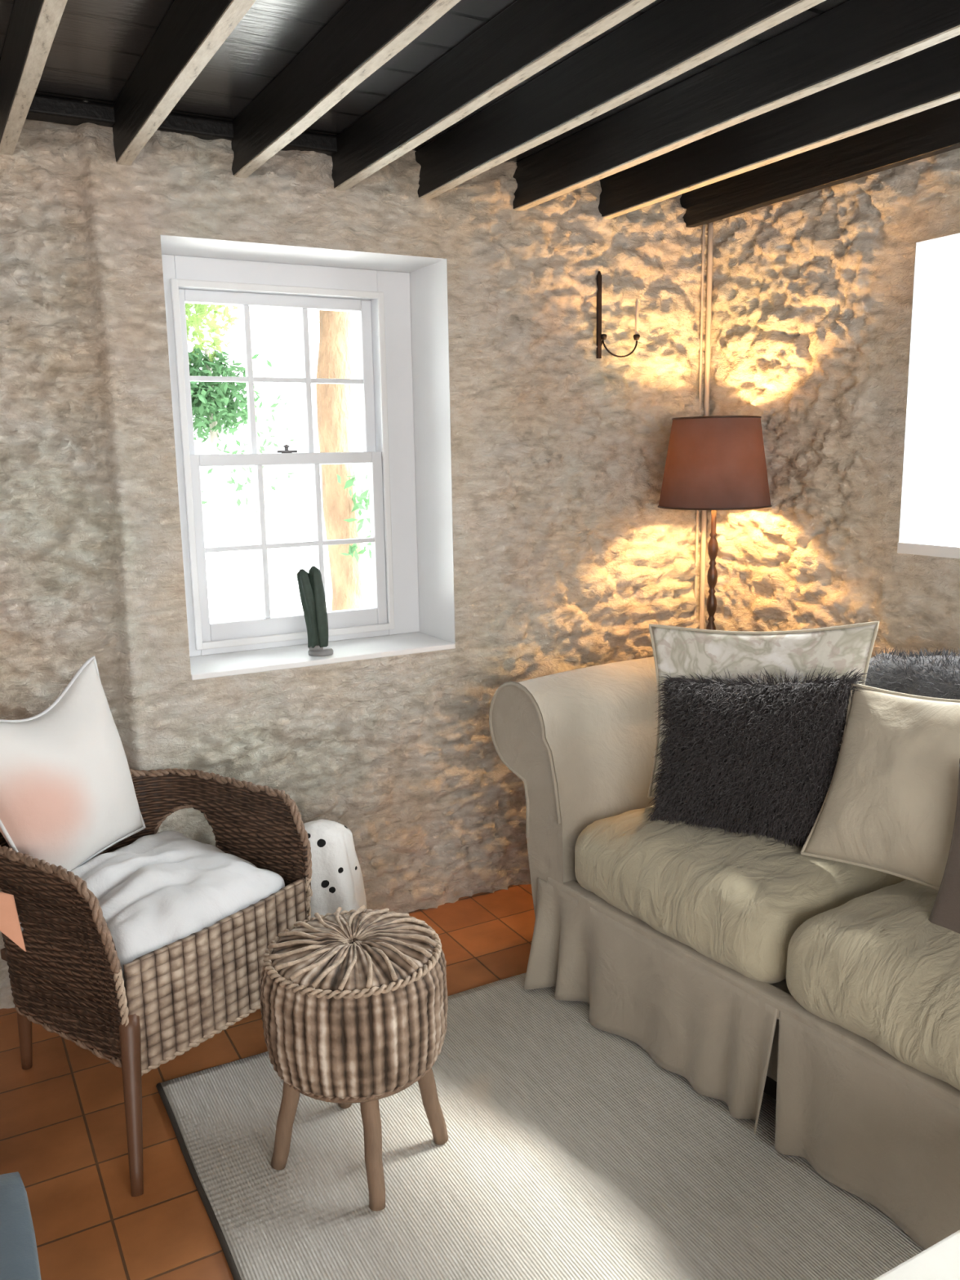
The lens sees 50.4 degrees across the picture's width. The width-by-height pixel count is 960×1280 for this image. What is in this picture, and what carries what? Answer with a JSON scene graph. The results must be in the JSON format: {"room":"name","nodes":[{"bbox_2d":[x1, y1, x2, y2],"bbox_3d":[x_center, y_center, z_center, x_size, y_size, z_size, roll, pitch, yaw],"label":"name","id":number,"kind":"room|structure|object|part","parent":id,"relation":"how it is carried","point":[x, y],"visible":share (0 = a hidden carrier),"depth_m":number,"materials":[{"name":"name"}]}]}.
{"room":"living room","nodes":[
{"label":"living room","id":0,"kind":"room"},
{"bbox_2d":[0,884,535,1279],"bbox_3d":[0.109,1.338,0.786,4.350,0.080,5.470,-7,12,-28],"label":"floor","id":1,"kind":"structure","parent":0,"point":[63,1127],"depth_m":2.18,"materials":[{"name":"tile"}]},
{"bbox_2d":[0,1171,41,1279],"bbox_3d":[-0.766,1.082,1.194,0.532,0.304,0.842,-7,12,-28],"label":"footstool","id":2,"kind":"object","parent":1,"relation":"on","point":[19,1256],"visible":1,"depth_m":1.50,"materials":[{"name":"blue fabric"}]},
{"bbox_2d":[0,768,312,1196],"bbox_3d":[-0.763,0.619,2.351,0.687,0.791,0.639,6,13,34],"label":"wicker armchair","id":3,"kind":"object","parent":1,"relation":"on","point":[68,981],"visible":0.67,"depth_m":2.17,"materials":[{"name":"brown wicker"}]},
{"bbox_2d":[0,892,26,951],"bbox_3d":[-0.965,0.560,2.046,0.127,0.119,0.035,0,11,8],"label":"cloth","id":4,"kind":"object","parent":3,"relation":"hanging from","point":[10,925],"visible":1,"depth_m":2.04,"materials":[{"name":"fabric"}]},
{"bbox_3d":[-1.059,0.855,2.376,0.063,0.323,0.043,6,13,34],"label":"leg","id":5,"kind":"part","parent":3,"relation":"part of","materials":[{"name":"brown wood"}]},
{"bbox_3d":[-0.694,0.911,2.028,0.042,0.332,0.160,-3,11,-10],"label":"leg","id":6,"kind":"part","parent":3,"relation":"part of","materials":[{"name":"brown wood"}]},
{"bbox_2d":[17,831,284,990],"bbox_3d":[-0.762,0.595,2.361,0.483,0.210,0.500,6,13,34],"label":"seat cushion","id":7,"kind":"object","parent":3,"relation":"on","point":[153,892],"visible":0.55,"depth_m":2.26,"materials":[{"name":"white fabric"}]},
{"bbox_2d":[0,655,146,871],"bbox_3d":[-0.966,0.308,2.314,0.190,0.472,0.581,2,11,18],"label":"pillow","id":8,"kind":"object","parent":7,"relation":"on","point":[68,796],"visible":0.91,"depth_m":2.27,"materials":[{"name":"white fabric"}]},
{"bbox_3d":[-0.555,0.724,2.240,0.028,0.243,0.505,6,13,34],"label":"panel","id":9,"kind":"part","parent":3,"relation":"part of","materials":[{"name":"wicker"}]},
{"bbox_2d":[303,819,367,918],"bbox_3d":[-0.388,0.704,2.700,0.310,0.482,0.241,-7,12,-28],"label":"lantern","id":10,"kind":"object","parent":1,"relation":"on","point":[337,879],"visible":0.29,"depth_m":2.61,"materials":[{"name":"white ceramic"}]},
{"bbox_2d":[155,972,924,1279],"bbox_3d":[0.632,1.145,1.516,1.602,0.017,2.777,-7,12,-28],"label":"rug","id":11,"kind":"object","parent":1,"relation":"on","point":[569,1153],"visible":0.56,"depth_m":2.01,"materials":[{"name":"grey carpet"}]},
{"bbox_2d":[260,905,448,1211],"bbox_3d":[-0.246,0.815,2.049,0.367,0.476,0.367,3,11,20],"label":"wicker stool","id":12,"kind":"object","parent":11,"relation":"on","point":[354,1004],"visible":1,"depth_m":1.91,"materials":[{"name":"wicker"}]},
{"bbox_3d":[-0.381,0.935,2.037,0.085,0.249,0.037,-3,11,-11],"label":"leg","id":13,"kind":"part","parent":12,"relation":"part of","materials":[{"name":"brown wood"}]},
{"bbox_3d":[-0.290,0.904,2.197,0.041,0.248,0.083,-7,12,-28],"label":"leg","id":14,"kind":"part","parent":12,"relation":"part of","materials":[{"name":"brown wood"}]},
{"bbox_3d":[-0.246,0.826,2.052,0.314,0.026,0.314,-7,12,-28],"label":"under frame","id":15,"kind":"part","parent":12,"relation":"part of","materials":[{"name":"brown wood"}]},
{"bbox_3d":[-0.248,0.706,2.029,0.368,0.253,0.368,-7,12,-28],"label":"woven seat","id":16,"kind":"part","parent":12,"relation":"part of","materials":[{"name":"wicker"}]},
{"bbox_3d":[-0.204,0.951,1.937,0.038,0.246,0.082,-3,11,-13],"label":"leg","id":17,"kind":"part","parent":12,"relation":"part of","materials":[{"name":"brown wood"}]},
{"bbox_3d":[-0.108,0.920,2.094,0.081,0.245,0.037,-3,11,-12],"label":"leg","id":18,"kind":"part","parent":12,"relation":"part of","materials":[{"name":"brown wood"}]},
{"bbox_2d":[488,657,959,1249],"bbox_3d":[0.905,0.566,2.223,0.874,0.862,2.076,-8,13,-33],"label":"sofa","id":19,"kind":"object","parent":11,"relation":"on","point":[745,968],"visible":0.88,"depth_m":2.19,"materials":[{"name":"beige fabric"}]},
{"bbox_3d":[0.416,0.430,2.936,0.712,0.728,0.326,-8,13,-33],"label":"arm","id":20,"kind":"part","parent":19,"relation":"part of","materials":[{"name":"beige fabric"}]},
{"bbox_3d":[0.370,0.830,2.409,0.088,0.282,0.799,-9,13,-37],"label":"skirt panel","id":21,"kind":"part","parent":19,"relation":"part of","materials":[{"name":"beige fabric"}]},
{"bbox_2d":[574,804,905,983],"bbox_3d":[0.650,0.556,2.502,0.631,0.236,0.672,-8,13,-33],"label":"seat cushion","id":22,"kind":"object","parent":19,"relation":"on","point":[716,905],"depth_m":2.28,"materials":[{"name":"beige fabric"}]},
{"bbox_3d":[0.632,0.750,2.061,0.046,0.043,1.570,-8,13,-33],"label":"rail","id":23,"kind":"part","parent":19,"relation":"part of","materials":[{"name":"beige fabric"}]},
{"bbox_2d":[645,666,871,848],"bbox_3d":[0.635,0.267,2.442,0.548,0.450,0.235,6,13,34],"label":"cushion","id":24,"kind":"object","parent":19,"relation":"on","point":[748,755],"visible":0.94,"depth_m":2.38,"materials":[{"name":"grey fur"}]},
{"bbox_2d":[647,621,879,799],"bbox_3d":[0.682,0.185,2.556,0.561,0.482,0.132,4,12,25],"label":"floral cushion","id":25,"kind":"object","parent":19,"relation":"on","point":[678,651],"visible":0.32,"depth_m":2.53,"materials":[{"name":"fabric"}]},
{"bbox_3d":[0.957,0.799,2.298,0.760,0.200,1.520,-8,13,-33],"label":"seat","id":26,"kind":"part","parent":19,"relation":"part of","materials":[{"name":"beige fabric"}]},
{"bbox_3d":[0.822,0.945,1.741,0.052,0.280,0.821,-8,13,-33],"label":"skirt panel","id":27,"kind":"part","parent":19,"relation":"part of","materials":[{"name":"beige fabric"}]},
{"bbox_2d":[786,879,959,1090],"bbox_3d":[1.039,0.654,1.932,0.631,0.235,0.731,-8,13,-33],"label":"seat cushion","id":28,"kind":"object","parent":19,"relation":"on","point":[874,983],"depth_m":1.91,"materials":[{"name":"beige fabric"}]},
{"bbox_2d":[800,683,959,890],"bbox_3d":[0.932,0.300,2.114,0.199,0.417,0.497,-9,13,-38],"label":"cushion","id":29,"kind":"object","parent":19,"relation":"on","point":[890,806],"visible":0.97,"depth_m":2.12,"materials":[{"name":"fabric"}]},
{"bbox_2d":[865,645,959,699],"bbox_3d":[1.281,0.153,2.199,0.284,0.241,1.002,-8,13,-34],"label":"cushion","id":30,"kind":"object","parent":19,"relation":"on","point":[935,676],"visible":0.63,"depth_m":2.43,"materials":[{"name":"grey fur"}]},
{"bbox_2d":[928,759,959,933],"bbox_3d":[0.991,0.406,1.810,0.126,0.350,0.400,-7,12,-28],"label":"cushion","id":31,"kind":"object","parent":19,"relation":"on","point":[945,912],"visible":0.95,"depth_m":1.93,"materials":[{"name":"fabric"}]},
{"bbox_2d":[873,1230,959,1279],"bbox_3d":[0.769,0.991,1.106,0.640,0.437,0.545,-7,12,-28],"label":"coffee table","id":32,"kind":"object","parent":11,"relation":"on","point":[941,1260],"visible":1,"depth_m":1.23,"materials":[{"name":"beige paint"}]},
{"bbox_2d":[657,415,772,630],"bbox_3d":[0.743,0.054,3.292,0.350,1.511,0.350,-7,12,-28],"label":"floor lamp","id":33,"kind":"object","parent":1,"relation":"on","point":[713,464],"visible":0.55,"depth_m":3.05,"materials":[{"name":"brown fabric"}]},
{"bbox_3d":[0.732,-0.553,3.179,0.344,0.270,0.344,-7,12,-28],"label":"lamp shade","id":34,"kind":"part","parent":33,"relation":"part of","materials":[{"name":"brown fabric"}]},
{"bbox_3d":[0.735,-0.420,3.204,0.350,0.006,0.350,-7,12,-28],"label":"shade trim","id":35,"kind":"part","parent":33,"relation":"part of","materials":[{"name":"brown fabric"}]},
{"bbox_3d":[0.730,-0.686,3.155,0.270,0.006,0.270,-7,12,-28],"label":"shade trim","id":36,"kind":"part","parent":33,"relation":"part of","materials":[{"name":"brown fabric"}]},
{"bbox_2d":[0,101,707,1008],"bbox_3d":[-1.062,-0.181,2.561,4.200,2.300,0.091,-6,12,-27],"label":"wall","id":37,"kind":"structure","parent":0,"point":[566,555],"depth_m":2.96,"materials":[{"name":"stone"}]},
{"bbox_2d":[26,94,337,155],"bbox_3d":[-1.598,-1.172,2.070,3.000,0.040,0.064,-7,12,-28],"label":"trim","id":38,"kind":"structure","parent":37,"relation":"attached to","point":[44,108],"depth_m":2.49,"materials":[{"name":"black paint"}]},
{"bbox_2d":[160,235,455,679],"bbox_3d":[-0.538,-0.532,3.023,0.905,1.225,0.423,-7,12,-28],"label":"window","id":39,"kind":"structure","parent":37,"relation":"in","point":[400,302],"depth_m":3.09,"materials":[{"name":"white paint"}]},
{"bbox_3d":[-0.605,-0.778,3.071,0.605,0.497,0.035,-7,12,-28],"label":"sash","id":40,"kind":"part","parent":39,"relation":"part of","materials":[{"name":"white paint"}]},
{"bbox_3d":[-0.605,-0.778,3.071,0.537,0.429,0.003,-7,12,-28],"label":"pane","id":41,"kind":"part","parent":39,"relation":"part of","materials":[{"name":"clear glass"}]},
{"bbox_3d":[-0.575,-0.293,3.122,0.605,0.549,0.035,-7,12,-28],"label":"sash","id":42,"kind":"part","parent":39,"relation":"part of","materials":[{"name":"white paint"}]},
{"bbox_3d":[-0.576,-0.303,3.120,0.537,0.460,0.003,-7,12,-28],"label":"pane","id":43,"kind":"part","parent":39,"relation":"part of","materials":[{"name":"clear glass"}]},
{"bbox_2d":[296,565,333,656],"bbox_3d":[-0.481,-0.087,2.983,0.093,0.262,0.074,-2,11,-4],"label":"ornament","id":44,"kind":"object","parent":39,"relation":"on","point":[310,584],"visible":1,"depth_m":2.96,"materials":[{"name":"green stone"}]},
{"bbox_3d":[-0.494,-0.093,2.970,0.072,0.231,0.045,-7,12,-28],"label":"stem","id":45,"kind":"part","parent":44,"relation":"part of","materials":[{"name":"green plant"}]},
{"bbox_3d":[-0.470,-0.098,2.976,0.054,0.238,0.044,-7,12,-28],"label":"stem","id":46,"kind":"part","parent":44,"relation":"part of","materials":[{"name":"green plant"}]},
{"bbox_3d":[-0.529,0.029,3.127,0.804,0.016,0.423,-7,12,-28],"label":"sill","id":47,"kind":"part","parent":39,"relation":"part of","materials":[{"name":"white paint"}]},
{"bbox_2d":[595,271,639,358],"bbox_3d":[0.434,-1.017,3.198,0.143,0.262,0.022,-3,11,-12],"label":"candle sconce","id":48,"kind":"object","parent":37,"relation":"attached to","point":[600,336],"visible":1,"depth_m":3.19,"materials":[{"name":"black metal"}]},
{"bbox_3d":[0.436,-0.917,3.214,0.131,0.054,0.013,-3,11,-13],"label":"arm","id":49,"kind":"part","parent":48,"relation":"part of","materials":[{"name":"black metal"}]},
{"bbox_2d":[635,297,638,333],"bbox_3d":[0.493,-1.018,3.212,0.010,0.112,0.010,-7,12,-28],"label":"candle","id":50,"kind":"object","parent":48,"relation":"on","point":[637,301],"depth_m":3.21,"materials":[{"name":"beige wax"}]},
{"bbox_2d":[693,222,713,629],"bbox_3d":[0.759,-0.506,3.491,0.041,1.940,0.018,-7,12,-28],"label":"conduit","id":51,"kind":"object","parent":37,"relation":"attached to","point":[710,228],"visible":0.62,"depth_m":3.41,"materials":[{"name":"metal"}]},
{"bbox_2d":[0,0,849,162],"bbox_3d":[0.070,-0.936,0.365,4.350,0.055,5.470,-7,12,-28],"label":"ceiling","id":52,"kind":"structure","parent":0,"point":[97,46],"depth_m":2.13,"materials":[{"name":"black wood"}]},
{"bbox_2d":[0,0,67,155],"bbox_3d":[0.088,-0.820,0.245,0.038,0.128,4.950,-7,12,-28],"label":"ceiling beam","id":53,"kind":"structure","parent":52,"relation":"attached to","point":[33,24],"depth_m":1.90,"materials":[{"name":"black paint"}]},
{"bbox_2d":[112,0,256,165],"bbox_3d":[0.315,-0.847,0.368,0.039,0.128,4.950,-7,12,-28],"label":"ceiling beam","id":54,"kind":"structure","parent":52,"relation":"attached to","point":[191,32],"depth_m":1.96,"materials":[{"name":"black paint"}]},
{"bbox_2d":[231,0,460,177],"bbox_3d":[0.566,-0.876,0.504,0.038,0.127,4.950,-7,12,-28],"label":"ceiling beam","id":55,"kind":"structure","parent":52,"relation":"attached to","point":[364,35],"depth_m":2.02,"materials":[{"name":"black paint"}]},
{"bbox_2d":[331,0,656,191],"bbox_3d":[0.808,-0.905,0.635,0.039,0.127,4.950,-7,12,-28],"label":"ceiling beam","id":56,"kind":"structure","parent":52,"relation":"attached to","point":[527,37],"depth_m":2.06,"materials":[{"name":"black paint"}]},
{"bbox_2d":[414,0,826,199],"bbox_3d":[1.024,-0.929,0.752,0.038,0.128,4.950,-7,12,-28],"label":"ceiling beam","id":57,"kind":"structure","parent":52,"relation":"attached to","point":[673,37],"depth_m":2.10,"materials":[{"name":"black paint"}]},
{"bbox_2d":[512,0,959,211],"bbox_3d":[1.297,-0.962,0.901,0.039,0.128,4.950,-7,12,-28],"label":"ceiling beam","id":58,"kind":"structure","parent":52,"relation":"attached to","point":[853,38],"depth_m":2.17,"materials":[{"name":"black paint"}]},
{"bbox_2d":[598,35,959,218],"bbox_3d":[1.563,-0.994,1.045,0.039,0.127,4.950,-7,12,-28],"label":"ceiling beam","id":59,"kind":"structure","parent":52,"relation":"attached to","point":[929,77],"depth_m":2.44,"materials":[{"name":"black paint"}]},
{"bbox_2d":[680,98,959,227],"bbox_3d":[1.852,-1.028,1.201,0.038,0.125,4.950,-7,12,-28],"label":"ceiling beam","id":60,"kind":"structure","parent":52,"relation":"attached to","point":[935,131],"depth_m":2.77,"materials":[{"name":"black paint"}]},
{"bbox_2d":[703,147,959,657],"bbox_3d":[1.982,-0.016,1.389,0.070,2.300,5.000,-7,12,-28],"label":"wall","id":61,"kind":"structure","parent":0,"point":[812,292],"depth_m":3.01,"materials":[{"name":"stone"}]},
{"bbox_2d":[897,233,959,559],"bbox_3d":[1.505,-0.585,2.323,0.154,0.895,1.245,-7,12,-28],"label":"window","id":62,"kind":"structure","parent":61,"relation":"in","point":[933,257],"depth_m":2.81,"materials":[{"name":"white paint"}]},
{"bbox_3d":[1.551,-0.591,2.348,0.050,0.895,1.245,-7,12,-28],"label":"frame","id":63,"kind":"part","parent":62,"relation":"part of","materials":[{"name":"white paint"}]},
{"bbox_3d":[1.550,-0.591,2.348,0.003,0.795,1.145,-7,12,-28],"label":"pane","id":64,"kind":"part","parent":62,"relation":"part of","materials":[{"name":"clear glass"}]},
{"label":"outside","id":65,"kind":"structure","parent":0,"visible":0},
{"bbox_2d":[202,505,959,622],"bbox_3d":[-3.154,-1.619,18.967,36.000,0.070,29.250,-7,12,-28],"label":"ground","id":66,"kind":"structure","parent":65,"point":[290,525],"depth_m":17.70,"materials":[{"name":"white"}]},
{"bbox_2d":[185,302,295,622],"bbox_3d":[-2.159,-1.456,8.275,1.308,3.472,0.944,-7,12,-28],"label":"tree","id":67,"kind":"object","parent":66,"relation":"on","point":[208,398],"visible":0.48,"depth_m":8.11,"materials":[{"name":"green plant"}]},
{"bbox_2d":[211,305,319,599],"bbox_3d":[-2.050,-2.151,10.005,1.105,4.201,0.605,-7,12,-28],"label":"young tree","id":68,"kind":"object","parent":66,"relation":"on","point":[239,308],"visible":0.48,"depth_m":9.93,"materials":[{"name":"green plant"}]},
{"bbox_2d":[315,310,372,610],"bbox_3d":[-1.004,-2.478,8.055,2.852,5.535,2.503,-7,12,-28],"label":"tree","id":69,"kind":"object","parent":66,"relation":"on","point":[342,506],"visible":0.05,"depth_m":7.99,"materials":[{"name":"orange plant"}]}
]}

